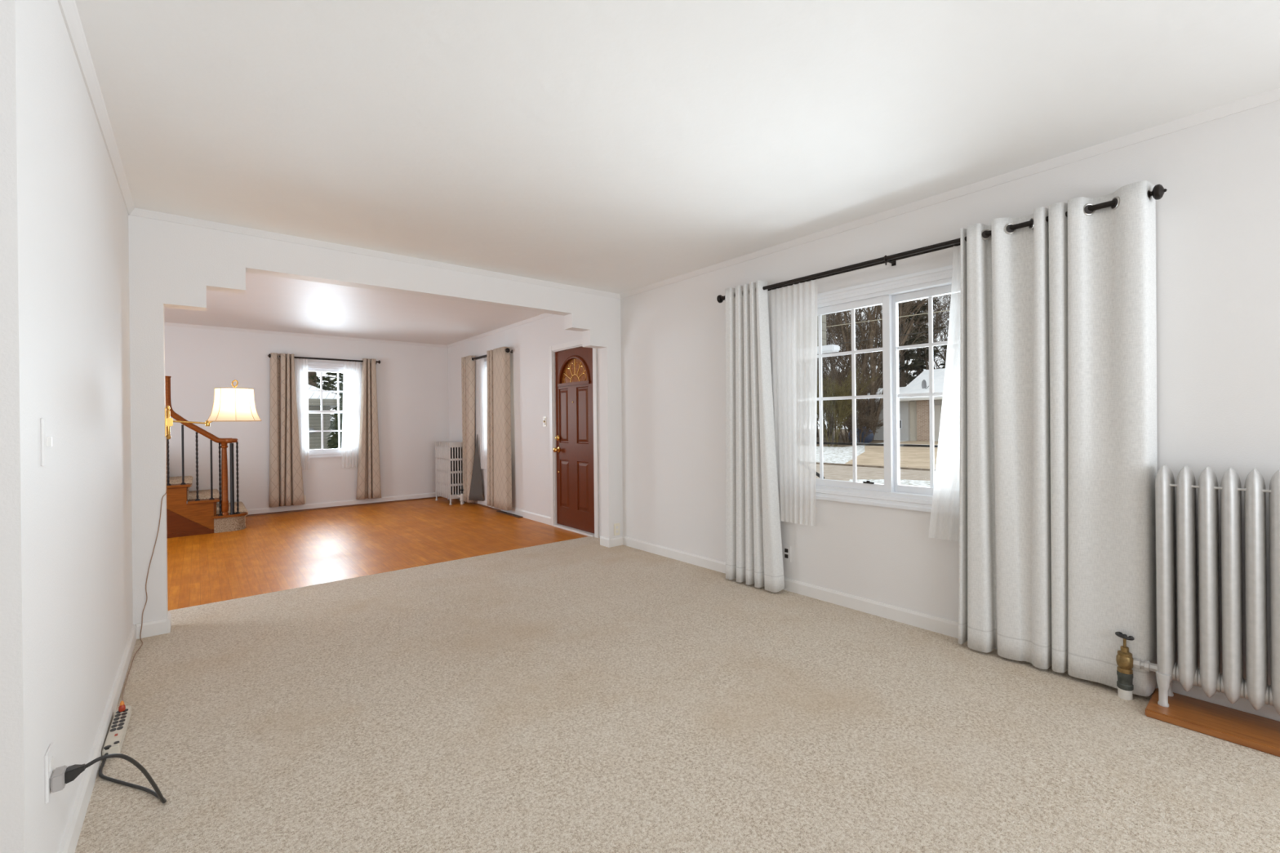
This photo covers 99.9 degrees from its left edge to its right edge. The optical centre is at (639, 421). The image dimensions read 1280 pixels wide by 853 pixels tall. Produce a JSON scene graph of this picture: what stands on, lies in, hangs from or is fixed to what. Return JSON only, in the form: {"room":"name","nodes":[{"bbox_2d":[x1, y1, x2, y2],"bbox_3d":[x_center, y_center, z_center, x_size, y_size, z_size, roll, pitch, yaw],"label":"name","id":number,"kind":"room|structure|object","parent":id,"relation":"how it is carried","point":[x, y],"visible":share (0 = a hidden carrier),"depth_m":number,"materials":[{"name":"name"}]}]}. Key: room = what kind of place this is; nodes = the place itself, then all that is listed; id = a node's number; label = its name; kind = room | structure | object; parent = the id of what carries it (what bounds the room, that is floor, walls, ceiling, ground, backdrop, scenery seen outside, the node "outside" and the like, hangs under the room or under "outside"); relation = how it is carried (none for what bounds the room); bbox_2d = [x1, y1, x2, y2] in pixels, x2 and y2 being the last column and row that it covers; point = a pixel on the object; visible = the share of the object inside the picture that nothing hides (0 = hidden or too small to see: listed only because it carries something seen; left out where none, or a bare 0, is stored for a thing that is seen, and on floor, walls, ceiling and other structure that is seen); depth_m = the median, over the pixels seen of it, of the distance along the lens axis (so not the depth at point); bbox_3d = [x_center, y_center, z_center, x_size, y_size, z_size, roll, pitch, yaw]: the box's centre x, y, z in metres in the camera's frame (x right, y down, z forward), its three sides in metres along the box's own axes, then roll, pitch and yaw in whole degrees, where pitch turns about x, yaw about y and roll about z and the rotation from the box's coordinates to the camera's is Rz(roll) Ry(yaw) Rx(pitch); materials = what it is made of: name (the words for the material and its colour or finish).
{"room":"living room","nodes":[
{"label":"living room","id":0,"kind":"room"},
{"bbox_2d":[0,0,133,852],"bbox_3d":[-2.159,-0.034,2.067,0.120,2.572,2.454,-1,0,-39],"label":"wall","id":1,"kind":"structure","parent":0,"point":[66,597],"depth_m":1.44,"materials":[{"name":"paint"}]},
{"bbox_2d":[40,417,52,466],"bbox_3d":[-1.472,0.049,1.337,0.014,0.118,0.072,-1,0,-39],"label":"light switch","id":2,"kind":"object","parent":1,"relation":"attached to","point":[46,440],"visible":1,"depth_m":1.32,"materials":[{"name":"paint"}]},
{"bbox_2d":[44,742,53,804],"bbox_3d":[-1.465,0.870,1.336,0.008,0.118,0.072,-1,0,-39],"label":"wall plate","id":3,"kind":"object","parent":1,"relation":"attached to","point":[49,756],"visible":0.84,"depth_m":1.32,"materials":[{"name":"paint"}]},
{"bbox_2d":[49,755,53,771],"bbox_3d":[-1.464,0.850,1.337,0.004,0.026,0.028,-1,0,-39],"label":"socket","id":4,"kind":"object","parent":3,"relation":"attached to","point":[51,757],"depth_m":1.34,"materials":[{"name":"white plastic"}]},
{"bbox_2d":[50,765,66,792],"bbox_3d":[-1.454,0.893,1.347,0.023,0.041,0.048,-1,0,-39],"label":"plug adapter","id":5,"kind":"object","parent":3,"relation":"attached to","point":[57,784],"visible":0.9,"depth_m":1.33,"materials":[{"name":"grey plastic"}]},
{"bbox_2d":[57,0,134,214],"bbox_3d":[-2.113,-1.202,2.114,0.030,0.037,2.454,-1,0,-39],"label":"trim","id":6,"kind":"structure","parent":1,"relation":"attached to","point":[68,9],"depth_m":1.94,"materials":[{"name":"paint"}]},
{"bbox_2d":[57,623,136,852],"bbox_3d":[-2.093,1.186,2.111,0.015,0.090,2.454,-1,0,-39],"label":"baseboard","id":7,"kind":"structure","parent":1,"relation":"attached to","point":[69,841],"depth_m":1.84,"materials":[{"name":"white paint"}]},
{"bbox_2d":[118,379,262,711],"bbox_3d":[-2.380,0.479,2.879,0.677,1.498,1.387,-1,0,-39],"label":"wall lamp","id":8,"kind":"object","parent":1,"relation":"attached to","point":[234,404],"depth_m":3.33,"materials":[{"name":"gold metal"}]},
{"bbox_2d":[164,325,448,509],"bbox_3d":[-5.473,-0.028,7.149,5.813,2.623,0.170,-1,0,-39],"label":"wall","id":9,"kind":"structure","parent":0,"point":[412,380],"depth_m":7.52,"materials":[{"name":"paint"}]},
{"bbox_2d":[164,322,447,347],"bbox_3d":[-5.422,-1.221,7.071,5.813,0.037,0.030,-1,0,-39],"label":"trim","id":10,"kind":"structure","parent":9,"relation":"attached to","point":[170,324],"depth_m":7.56,"materials":[{"name":"white wood"}]},
{"bbox_2d":[267,353,381,364],"bbox_3d":[-4.511,-0.898,7.760,1.422,0.064,0.116,-1,0,-39],"label":"curtain rod","id":11,"kind":"object","parent":9,"relation":"attached to","point":[379,362],"visible":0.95,"depth_m":7.74,"materials":[{"name":"black metal"}]},
{"bbox_2d":[269,352,304,507],"bbox_3d":[-4.867,0.107,7.412,0.413,2.090,0.093,-1,0,-39],"label":"curtain","id":12,"kind":"object","parent":11,"relation":"hanging from","point":[286,477],"visible":1,"depth_m":7.38,"materials":[{"name":"beige fabric"}]},
{"bbox_2d":[294,358,309,470],"bbox_3d":[-4.769,-0.108,7.559,0.201,1.577,0.023,-1,0,-39],"label":"sheer curtain","id":13,"kind":"object","parent":11,"relation":"hanging from","point":[300,364],"visible":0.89,"depth_m":7.58,"materials":[{"name":"white fabric"}]},
{"bbox_2d":[341,360,359,467],"bbox_3d":[-4.280,-0.116,7.960,0.272,1.572,0.023,-1,0,-39],"label":"sheer curtain","id":14,"kind":"object","parent":11,"relation":"hanging from","point":[351,376],"visible":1,"depth_m":7.96,"materials":[{"name":"white fabric"}]},
{"bbox_2d":[355,358,381,499],"bbox_3d":[-4.069,0.100,8.066,0.341,2.095,0.093,-1,0,-39],"label":"curtain","id":15,"kind":"object","parent":11,"relation":"hanging from","point":[368,484],"visible":1,"depth_m":8.05,"materials":[{"name":"beige fabric"}]},
{"bbox_2d":[307,361,362,458],"bbox_3d":[-4.532,-0.170,7.882,0.894,1.369,0.152,-1,0,-39],"label":"window","id":16,"kind":"structure","parent":9,"relation":"in","point":[322,367],"depth_m":7.84,"materials":[{"name":"white plastic"}]},
{"bbox_2d":[245,492,442,516],"bbox_3d":[-4.218,1.204,8.049,2.753,0.090,0.015,-1,0,-39],"label":"baseboard","id":17,"kind":"structure","parent":9,"relation":"attached to","point":[255,511],"depth_m":7.87,"materials":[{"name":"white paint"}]},
{"bbox_2d":[164,272,545,345],"bbox_3d":[-3.978,-1.314,5.310,5.813,0.120,4.585,-1,0,-39],"label":"ceiling","id":18,"kind":"structure","parent":0,"point":[268,303],"depth_m":6.27,"materials":[{"name":"paint"}]},
{"bbox_2d":[128,214,622,625],"bbox_3d":[-2.468,-0.066,3.488,5.813,2.600,0.135,-1,0,-39],"label":"wall partition","id":19,"kind":"structure","parent":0,"point":[173,265],"depth_m":3.32,"materials":[{"name":"paint"}]},
{"bbox_2d":[136,618,166,639],"bbox_3d":[-2.811,1.193,3.099,0.129,0.090,0.015,-1,0,-39],"label":"baseboard","id":20,"kind":"structure","parent":19,"relation":"attached to","point":[158,627],"depth_m":3.09,"materials":[{"name":"white paint"}]},
{"bbox_2d":[166,612,171,633],"bbox_3d":[-2.798,1.193,3.197,0.015,0.090,0.150,-1,0,-39],"label":"baseboard","id":21,"kind":"structure","parent":19,"relation":"attached to","point":[169,615],"depth_m":3.14,"materials":[{"name":"white paint"}]},
{"bbox_2d":[129,208,620,298],"bbox_3d":[-1.538,-1.210,4.154,3.509,0.037,0.030,-1,0,-39],"label":"trim","id":22,"kind":"structure","parent":19,"relation":"attached to","point":[136,211],"depth_m":3.73,"materials":[{"name":"paint"}]},
{"bbox_2d":[600,536,610,547],"bbox_3d":[-0.339,1.165,5.216,0.015,0.090,0.150,-1,0,-39],"label":"baseboard","id":23,"kind":"structure","parent":19,"relation":"attached to","point":[604,541],"depth_m":5.20,"materials":[{"name":"white paint"}]},
{"bbox_2d":[609,536,622,546],"bbox_3d":[-0.231,1.164,5.217,0.153,0.090,0.015,-1,0,-39],"label":"baseboard","id":24,"kind":"structure","parent":19,"relation":"attached to","point":[615,541],"depth_m":5.21,"materials":[{"name":"white paint"}]},
{"bbox_2d":[613,523,619,535],"bbox_3d":[-0.224,1.044,5.229,0.070,0.115,0.008,-1,0,-39],"label":"wall outlet","id":25,"kind":"object","parent":19,"relation":"attached to","point":[616,526],"visible":1,"depth_m":5.22,"materials":[{"name":"beige plastic"}]},
{"bbox_2d":[167,497,586,610],"bbox_3d":[-3.998,1.299,5.449,5.913,0.100,4.313,-1,0,-39],"label":"floor","id":26,"kind":"structure","parent":0,"point":[277,552],"depth_m":5.41,"materials":[{"name":"brown wood"}]},
{"bbox_2d":[164,375,248,537],"bbox_3d":[-5.488,0.384,6.256,1.449,1.762,1.183,-1,0,-39],"label":"staircase","id":27,"kind":"structure","parent":26,"relation":"on","point":[202,514],"depth_m":6.06,"materials":[{"name":"brown wood"}]},
{"bbox_2d":[435,441,464,505],"bbox_3d":[-2.948,0.771,8.322,0.232,0.928,0.644,-1,0,-39],"label":"radiator","id":28,"kind":"object","parent":26,"relation":"on","point":[448,455],"visible":0.96,"depth_m":8.12,"materials":[{"name":"white metal"}]},
{"bbox_2d":[457,488,463,504],"bbox_3d":[-2.689,1.120,8.062,0.110,0.224,0.063,-1,0,17],"label":"radiator valve","id":29,"kind":"object","parent":26,"relation":"on","point":[461,496],"visible":1,"depth_m":8.04,"materials":[{"name":"white paint"}]},
{"bbox_2d":[496,510,523,518],"bbox_3d":[-1.728,1.217,7.111,0.062,0.013,0.660,-1,0,-39],"label":"floor vent","id":30,"kind":"object","parent":26,"relation":"in","point":[499,511],"visible":1,"depth_m":7.09,"materials":[{"name":"brown metal"}]},
{"bbox_2d":[74,536,1279,852],"bbox_3d":[-0.813,1.265,0.703,6.813,0.106,7.335,-1,0,-39],"label":"floor","id":31,"kind":"structure","parent":0,"point":[582,695],"depth_m":2.05,"materials":[{"name":"beige carpet"}]},
{"bbox_2d":[64,752,166,803],"bbox_3d":[-1.622,1.048,1.700,0.190,0.346,0.792,-1,0,-39],"label":"power cable","id":32,"kind":"object","parent":31,"relation":"on","point":[72,772],"visible":1,"depth_m":1.53,"materials":[{"name":"black rubber"}]},
{"bbox_2d":[102,705,131,759],"bbox_3d":[-2.036,1.202,2.098,0.046,0.044,0.372,-1,0,-39],"label":"power strip","id":33,"kind":"object","parent":31,"relation":"on","point":[115,738],"visible":1,"depth_m":2.06,"materials":[{"name":"beige plastic"}]},
{"bbox_2d":[1115,631,1157,700],"bbox_3d":[2.099,1.043,2.276,0.065,0.277,0.134,-1,0,-39],"label":"radiator valve","id":34,"kind":"object","parent":31,"relation":"on","point":[1126,663],"visible":0.99,"depth_m":2.28,"materials":[{"name":"gold metal"}]},
{"bbox_2d":[1145,688,1279,756],"bbox_3d":[2.349,1.163,1.978,0.270,0.029,0.691,-1,0,-39],"label":"board","id":35,"kind":"object","parent":31,"relation":"on","point":[1256,732],"visible":1,"depth_m":2.07,"materials":[{"name":"brown wood"}]},
{"bbox_2d":[1155,464,1279,715],"bbox_3d":[2.310,0.662,2.059,0.176,0.972,0.481,-1,0,-39],"label":"radiator","id":36,"kind":"object","parent":35,"relation":"on","point":[1255,688],"visible":1,"depth_m":2.07,"materials":[{"name":"silver metal"}]},
{"bbox_2d":[75,0,1279,293],"bbox_3d":[-0.670,-1.295,0.492,6.813,0.120,6.795,-1,0,-39],"label":"ceiling","id":37,"kind":"structure","parent":0,"point":[613,146],"depth_m":2.11,"materials":[{"name":"paint"}]},
{"bbox_2d":[448,100,1279,685],"bbox_3d":[0.491,-0.090,4.598,0.170,2.623,11.683,-1,0,-39],"label":"wall","id":38,"kind":"structure","parent":0,"point":[1218,214],"depth_m":3.09,"materials":[{"name":"paint"}]},
{"bbox_2d":[484,360,487,408],"bbox_3d":[-1.966,-0.197,7.541,0.152,1.369,0.874,-1,0,-39],"label":"window","id":39,"kind":"structure","parent":38,"relation":"in","point":[486,378],"depth_m":7.79,"materials":[{"name":"white plastic"}]},
{"bbox_2d":[471,347,512,359],"bbox_3d":[-2.175,-0.926,7.605,0.120,0.069,1.547,-1,0,-39],"label":"curtain rod","id":40,"kind":"object","parent":38,"relation":"attached to","point":[507,350],"visible":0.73,"depth_m":7.57,"materials":[{"name":"black metal"}]},
{"bbox_2d":[461,355,483,502],"bbox_3d":[-2.500,0.106,7.954,0.116,2.160,0.536,-1,0,-42],"label":"curtain","id":41,"kind":"object","parent":40,"relation":"hanging from","point":[472,479],"visible":1,"depth_m":7.91,"materials":[{"name":"beige fabric"}]},
{"bbox_2d":[475,357,487,469],"bbox_3d":[-2.253,-0.123,7.735,0.022,1.602,0.510,-1,0,-39],"label":"sheer curtain","id":42,"kind":"object","parent":40,"relation":"hanging from","point":[481,397],"visible":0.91,"depth_m":7.78,"materials":[{"name":"white fabric"}]},
{"bbox_2d":[486,346,511,511],"bbox_3d":[-1.899,0.085,7.233,0.109,2.130,0.617,-1,0,-39],"label":"curtain","id":43,"kind":"object","parent":40,"relation":"hanging from","point":[498,361],"visible":1,"depth_m":7.09,"materials":[{"name":"beige fabric"}]},
{"bbox_2d":[446,313,553,347],"bbox_3d":[-1.743,-1.261,7.145,0.030,0.037,4.584,-1,0,-39],"label":"trim","id":44,"kind":"structure","parent":38,"relation":"attached to","point":[544,315],"depth_m":7.28,"materials":[{"name":"white wood"}]},
{"bbox_2d":[456,497,551,524],"bbox_3d":[-2.106,1.182,7.633,0.015,0.090,3.338,-1,0,-39],"label":"baseboard","id":45,"kind":"structure","parent":38,"relation":"attached to","point":[529,515],"depth_m":6.78,"materials":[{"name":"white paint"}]},
{"bbox_2d":[548,338,599,537],"bbox_3d":[-0.701,0.161,6.001,0.197,2.105,0.968,-1,0,-39],"label":"door","id":46,"kind":"structure","parent":38,"relation":"in","point":[573,388],"depth_m":5.99,"materials":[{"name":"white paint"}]},
{"bbox_2d":[782,544,791,562],"bbox_3d":[1.037,0.929,3.807,0.008,0.115,0.070,-1,0,-39],"label":"wall outlet","id":47,"kind":"object","parent":38,"relation":"attached to","point":[786,549],"visible":0.94,"depth_m":3.80,"materials":[{"name":"paint"}]},
{"bbox_2d":[815,265,952,512],"bbox_3d":[1.533,-0.172,3.278,0.152,1.367,1.634,-1,0,-39],"label":"window","id":48,"kind":"structure","parent":38,"relation":"in","point":[889,292],"depth_m":3.27,"materials":[{"name":"white plastic"}]},
{"bbox_2d":[716,184,1167,302],"bbox_3d":[1.419,-0.951,3.219,0.130,0.069,2.499,-1,0,-39],"label":"curtain rod","id":49,"kind":"object","parent":38,"relation":"attached to","point":[1157,192],"visible":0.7,"depth_m":3.08,"materials":[{"name":"black metal"}]},
{"bbox_2d":[724,280,785,592],"bbox_3d":[0.812,0.089,3.913,0.099,2.178,0.493,-1,0,-39],"label":"curtain","id":50,"kind":"object","parent":49,"relation":"hanging from","point":[753,541],"visible":1,"depth_m":3.89,"materials":[{"name":"fabric"}]},
{"bbox_2d":[768,279,817,526],"bbox_3d":[1.049,-0.129,3.705,0.023,1.650,0.415,-1,0,-39],"label":"sheer curtain","id":51,"kind":"object","parent":49,"relation":"hanging from","point":[793,309],"visible":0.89,"depth_m":3.68,"materials":[{"name":"white fabric"}]},
{"bbox_2d":[928,244,960,542],"bbox_3d":[1.774,-0.157,2.821,0.024,1.608,0.508,-1,0,-39],"label":"sheer curtain","id":52,"kind":"object","parent":49,"relation":"hanging from","point":[944,514],"visible":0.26,"depth_m":2.92,"materials":[{"name":"white fabric"}]},
{"bbox_2d":[958,206,1052,669],"bbox_3d":[1.808,0.079,2.702,0.086,2.181,0.409,-1,0,-39],"label":"curtain","id":53,"kind":"object","parent":49,"relation":"hanging from","point":[1005,585],"visible":0.98,"depth_m":2.66,"materials":[{"name":"fabric"}]},
{"bbox_2d":[1048,180,1157,696],"bbox_3d":[2.070,0.073,2.420,0.132,2.174,0.363,-1,0,-39],"label":"curtain","id":54,"kind":"object","parent":49,"relation":"hanging from","point":[1103,282],"visible":0.96,"depth_m":2.38,"materials":[{"name":"fabric"}]},
{"bbox_2d":[619,87,1279,298],"bbox_3d":[1.952,-1.247,2.644,0.030,0.037,6.794,-1,0,-39],"label":"trim","id":55,"kind":"structure","parent":38,"relation":"attached to","point":[1272,95],"depth_m":2.70,"materials":[{"name":"paint"}]},
{"bbox_2d":[622,536,1279,721],"bbox_3d":[1.984,1.142,2.651,0.015,0.090,6.794,-1,0,-39],"label":"baseboard","id":56,"kind":"structure","parent":38,"relation":"attached to","point":[934,624],"depth_m":3.29,"materials":[{"name":"white paint"}]},
{"label":"outside","id":57,"kind":"structure","parent":0,"visible":0},
{"bbox_2d":[816,440,906,463],"bbox_3d":[24.410,1.527,45.899,54.050,0.630,120.000,-1,0,-39],"label":"lawn","id":58,"kind":"structure","parent":57,"point":[835,455],"depth_m":28.11,"materials":[{"name":"white plant"}]},
{"bbox_2d":[816,429,883,447],"bbox_3d":[9.950,1.514,70.644,45.000,0.410,61.400,-1,0,-39],"label":"strip","id":59,"kind":"object","parent":58,"relation":"on","point":[840,440],"visible":0.06,"depth_m":39.55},
{"bbox_2d":[816,367,843,428],"bbox_3d":[11.785,-1.655,37.635,4.860,6.343,4.701,-1,0,16],"label":"bare tree","id":60,"kind":"object","parent":59,"relation":"on","point":[817,420],"visible":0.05,"depth_m":36.95,"materials":[{"name":"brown plant"}]},
{"bbox_2d":[816,311,848,437],"bbox_3d":[15.475,-6.135,48.484,8.834,15.191,10.159,-1,0,-39],"label":"bare tree","id":61,"kind":"object","parent":59,"relation":"on","point":[817,433],"visible":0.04,"depth_m":46.03,"materials":[{"name":"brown plant"}]},
{"bbox_2d":[817,353,863,439],"bbox_3d":[15.054,-2.048,41.770,4.701,7.055,4.860,-1,0,-21],"label":"bare tree","id":62,"kind":"object","parent":59,"relation":"on","point":[842,374],"visible":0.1,"depth_m":41.44,"materials":[{"name":"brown plant"}]},
{"bbox_2d":[817,353,868,438],"bbox_3d":[15.519,-2.634,44.153,5.832,8.217,5.642,-1,0,9],"label":"bare tree","id":63,"kind":"object","parent":59,"relation":"on","point":[825,353],"visible":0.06,"depth_m":43.59,"materials":[{"name":"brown plant"}]},
{"bbox_2d":[817,311,869,368],"bbox_3d":[16.438,-6.771,50.289,11.854,16.509,9.217,-1,0,41],"label":"bare tree","id":64,"kind":"object","parent":59,"relation":"on","point":[846,312],"visible":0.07,"depth_m":48.25,"materials":[{"name":"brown plant"}]},
{"bbox_2d":[816,364,881,447],"bbox_3d":[11.978,-1.003,33.849,4.476,5.131,4.867,-1,0,-36],"label":"bare tree","id":65,"kind":"object","parent":59,"relation":"on","point":[832,393],"visible":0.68,"depth_m":32.86,"materials":[{"name":"plant"}]},
{"bbox_2d":[817,305,882,428],"bbox_3d":[16.856,-6.319,44.338,8.307,15.602,10.684,-1,0,15],"label":"bare tree","id":66,"kind":"object","parent":59,"relation":"on","point":[836,334],"visible":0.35,"depth_m":44.49,"materials":[{"name":"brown plant"}]},
{"bbox_2d":[822,306,879,432],"bbox_3d":[19.135,-7.504,56.659,19.748,17.910,17.880,-1,0,30],"label":"bare tree","id":67,"kind":"object","parent":59,"relation":"on","point":[870,307],"visible":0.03,"depth_m":56.04,"materials":[{"name":"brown plant"}]},
{"bbox_2d":[823,346,883,434],"bbox_3d":[18.705,-2.979,47.666,6.582,8.836,6.804,-1,0,8],"label":"bare tree","id":68,"kind":"object","parent":59,"relation":"on","point":[833,361],"visible":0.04,"depth_m":48.04,"materials":[{"name":"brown plant"}]},
{"bbox_2d":[834,368,883,430],"bbox_3d":[15.491,-1.274,38.404,3.761,5.495,3.888,-1,0,-2],"label":"bare tree","id":69,"kind":"object","parent":59,"relation":"on","point":[876,391],"visible":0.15,"depth_m":37.92,"materials":[{"name":"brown plant"}]},
{"bbox_2d":[848,426,873,443],"bbox_3d":[14.876,0.922,36.267,1.080,1.350,1.800,-1,0,-39],"label":"heap","id":70,"kind":"object","parent":59,"relation":"on","point":[868,438],"visible":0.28,"depth_m":35.72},
{"bbox_2d":[817,308,934,375],"bbox_3d":[20.449,-5.533,52.697,14.399,13.927,15.904,-1,0,42],"label":"bare tree","id":71,"kind":"object","parent":59,"relation":"on","point":[856,339],"visible":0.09,"depth_m":49.97,"materials":[{"name":"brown plant"}]},
{"bbox_2d":[848,356,911,394],"bbox_3d":[19.392,-2.291,43.744,5.642,7.445,5.832,-1,0,15],"label":"bare tree","id":72,"kind":"object","parent":59,"relation":"on","point":[901,381],"visible":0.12,"depth_m":42.65,"materials":[{"name":"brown plant"}]},
{"bbox_2d":[826,299,936,373],"bbox_3d":[20.182,-6.582,49.569,12.101,16.049,9.410,-1,0,-27],"label":"bare tree","id":73,"kind":"object","parent":59,"relation":"on","point":[920,300],"visible":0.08,"depth_m":49.46,"materials":[{"name":"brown plant"}]},
{"bbox_2d":[822,294,947,373],"bbox_3d":[27.289,-7.088,59.651,16.980,16.893,15.374,-1,0,39],"label":"bare tree","id":74,"kind":"object","parent":59,"relation":"on","point":[907,361],"visible":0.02,"depth_m":59.09,"materials":[{"name":"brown plant"}]},
{"bbox_2d":[873,302,928,387],"bbox_3d":[22.303,-7.674,46.562,5.053,17.814,5.183,-1,0,31],"label":"pine tree","id":75,"kind":"object","parent":59,"relation":"on","point":[907,354],"visible":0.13,"depth_m":45.53,"materials":[{"name":"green plant"}]},
{"bbox_2d":[873,295,950,366],"bbox_3d":[31.878,-8.978,59.929,10.808,20.594,13.900,-1,0,-25],"label":"bare tree","id":76,"kind":"object","parent":59,"relation":"on","point":[942,353],"visible":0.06,"depth_m":57.82,"materials":[{"name":"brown plant"}]},
{"bbox_2d":[881,304,949,368],"bbox_3d":[30.475,-6.627,50.508,16.402,15.912,14.851,-1,0,-45],"label":"bare tree","id":77,"kind":"object","parent":59,"relation":"on","point":[944,331],"visible":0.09,"depth_m":53.14,"materials":[{"name":"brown plant"}]},
{"bbox_2d":[880,293,951,369],"bbox_3d":[26.732,-6.962,49.477,9.010,16.602,10.361,-1,0,-27],"label":"bare tree","id":78,"kind":"object","parent":59,"relation":"on","point":[937,318],"visible":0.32,"depth_m":47.30,"materials":[{"name":"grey plant"}]},
{"bbox_2d":[903,298,946,377],"bbox_3d":[24.842,-8.194,48.800,5.505,18.796,5.935,-1,0,6],"label":"pine tree","id":79,"kind":"object","parent":59,"relation":"on","point":[919,350],"visible":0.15,"depth_m":48.37,"materials":[{"name":"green plant"}]},
{"bbox_2d":[905,305,949,383],"bbox_3d":[32.593,-6.550,60.554,9.207,15.633,10.589,-1,0,-18],"label":"bare tree","id":80,"kind":"object","parent":59,"relation":"on","point":[935,305],"visible":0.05,"depth_m":60.65,"materials":[{"name":"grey plant"}]},
{"bbox_2d":[935,320,949,368],"bbox_3d":[30.134,-8.255,48.867,5.566,18.804,6.154,-1,0,-39],"label":"pine tree","id":81,"kind":"object","parent":59,"relation":"on","point":[941,346],"visible":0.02,"depth_m":50.00,"materials":[{"name":"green plant"}]},
{"bbox_2d":[822,352,882,443],"bbox_3d":[13.989,-1.606,36.664,4.231,6.198,4.374,-1,0,-43],"label":"bare tree","id":82,"kind":"object","parent":58,"relation":"on","point":[862,400],"visible":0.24,"depth_m":36.11,"materials":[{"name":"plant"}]},
{"bbox_2d":[826,408,883,443],"bbox_3d":[14.467,0.249,35.288,3.292,2.480,3.750,-1,0,-26],"label":"bare tree","id":83,"kind":"object","parent":58,"relation":"on","point":[861,418],"visible":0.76,"depth_m":34.92,"materials":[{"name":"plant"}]},
{"bbox_2d":[826,293,951,441],"bbox_3d":[16.845,-8.477,38.476,13.050,19.836,18.187,-1,0,40],"label":"bare tree","id":84,"kind":"object","parent":58,"relation":"on","point":[873,329],"visible":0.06,"depth_m":38.03,"materials":[{"name":"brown plant"}]},
{"bbox_2d":[864,368,945,441],"bbox_3d":[26.012,-1.317,34.688,9.750,5.240,20.600,-1,0,-39],"label":"house","id":85,"kind":"structure","parent":58,"relation":"on","point":[914,417],"depth_m":37.22,"materials":[{"name":"white"}]},
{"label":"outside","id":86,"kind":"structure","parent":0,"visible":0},
{"bbox_2d":[826,310,950,327],"bbox_3d":[10.614,-4.251,21.685,0.024,2.248,100.001,-1,0,-39],"label":"overhead cable","id":87,"kind":"object","parent":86,"point":[944,310],"visible":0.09,"depth_m":22.38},
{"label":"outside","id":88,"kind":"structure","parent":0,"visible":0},
{"bbox_2d":[826,328,948,345],"bbox_3d":[10.623,-3.506,21.685,0.024,0.418,100.000,-1,0,-39],"label":"overhead cable","id":89,"kind":"object","parent":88,"point":[943,329],"visible":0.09,"depth_m":21.77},
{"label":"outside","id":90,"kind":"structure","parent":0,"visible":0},
{"bbox_2d":[817,314,839,354],"bbox_3d":[1.266,-1.031,5.709,0.140,0.755,1.795,-1,0,-39],"label":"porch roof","id":91,"kind":"structure","parent":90,"point":[831,348],"depth_m":5.14,"materials":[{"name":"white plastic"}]},
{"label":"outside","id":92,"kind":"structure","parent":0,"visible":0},
{"bbox_3d":[-27.892,2.320,21.794,34.500,0.250,50.887,-1,0,-39],"label":"yard","id":93,"kind":"structure","parent":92,"visible":0},
{"bbox_2d":[307,384,341,449],"bbox_3d":[-12.394,0.085,12.143,9.250,4.100,6.300,-1,0,-39],"label":"house","id":94,"kind":"structure","parent":93,"relation":"on","point":[329,399],"depth_m":12.56,"materials":[{"name":"beige"}]},
{"bbox_2d":[307,371,342,430],"bbox_3d":[-12.335,-3.900,20.815,4.265,11.854,4.110,-1,0,-39],"label":"pine tree","id":95,"kind":"object","parent":93,"relation":"on","point":[313,379],"visible":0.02,"depth_m":20.65,"materials":[{"name":"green plant"}]},
{"bbox_2d":[326,392,342,448],"bbox_3d":[-6.454,0.405,12.086,1.473,3.190,1.436,-1,0,-20],"label":"evergreen shrub","id":96,"kind":"object","parent":93,"relation":"on","point":[333,443],"visible":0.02,"depth_m":11.90,"materials":[{"name":"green plant"}]},
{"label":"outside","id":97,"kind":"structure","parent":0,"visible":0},
{"bbox_2d":[845,440,937,469],"bbox_3d":[16.754,1.645,26.030,17.100,0.640,15.000,-1,0,-39],"label":"driveway","id":98,"kind":"structure","parent":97,"point":[909,456],"depth_m":25.53,"materials":[{"name":"beige concrete"}]},
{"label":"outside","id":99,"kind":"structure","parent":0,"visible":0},
{"bbox_2d":[848,479,929,487],"bbox_3d":[8.137,1.942,6.664,13.800,0.250,60.000,-1,0,-39],"label":"lawn","id":100,"kind":"structure","parent":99,"point":[910,482],"depth_m":16.24,"materials":[{"name":"white plant"}]},
{"bbox_2d":[325,372,343,428],"bbox_3d":[-11.784,-3.425,22.370,3.866,10.889,3.814,-1,0,-26],"label":"pine tree","id":101,"kind":"object","parent":100,"relation":"on","point":[326,373],"visible":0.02,"depth_m":21.66,"materials":[{"name":"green plant"}]},
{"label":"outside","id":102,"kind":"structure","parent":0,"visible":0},
{"bbox_2d":[816,463,935,480],"bbox_3d":[4.769,1.983,16.836,12.700,0.250,100.000,-1,0,-39],"label":"road","id":103,"kind":"structure","parent":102,"point":[842,473],"depth_m":19.00,"materials":[{"name":"beige concrete"}]},
{"bbox_2d":[816,462,935,471],"bbox_3d":[9.760,1.816,20.934,0.220,0.145,100.000,-1,0,-39],"label":"curb","id":104,"kind":"object","parent":103,"relation":"on","point":[817,463],"depth_m":21.52,"materials":[{"name":"grey concrete"}]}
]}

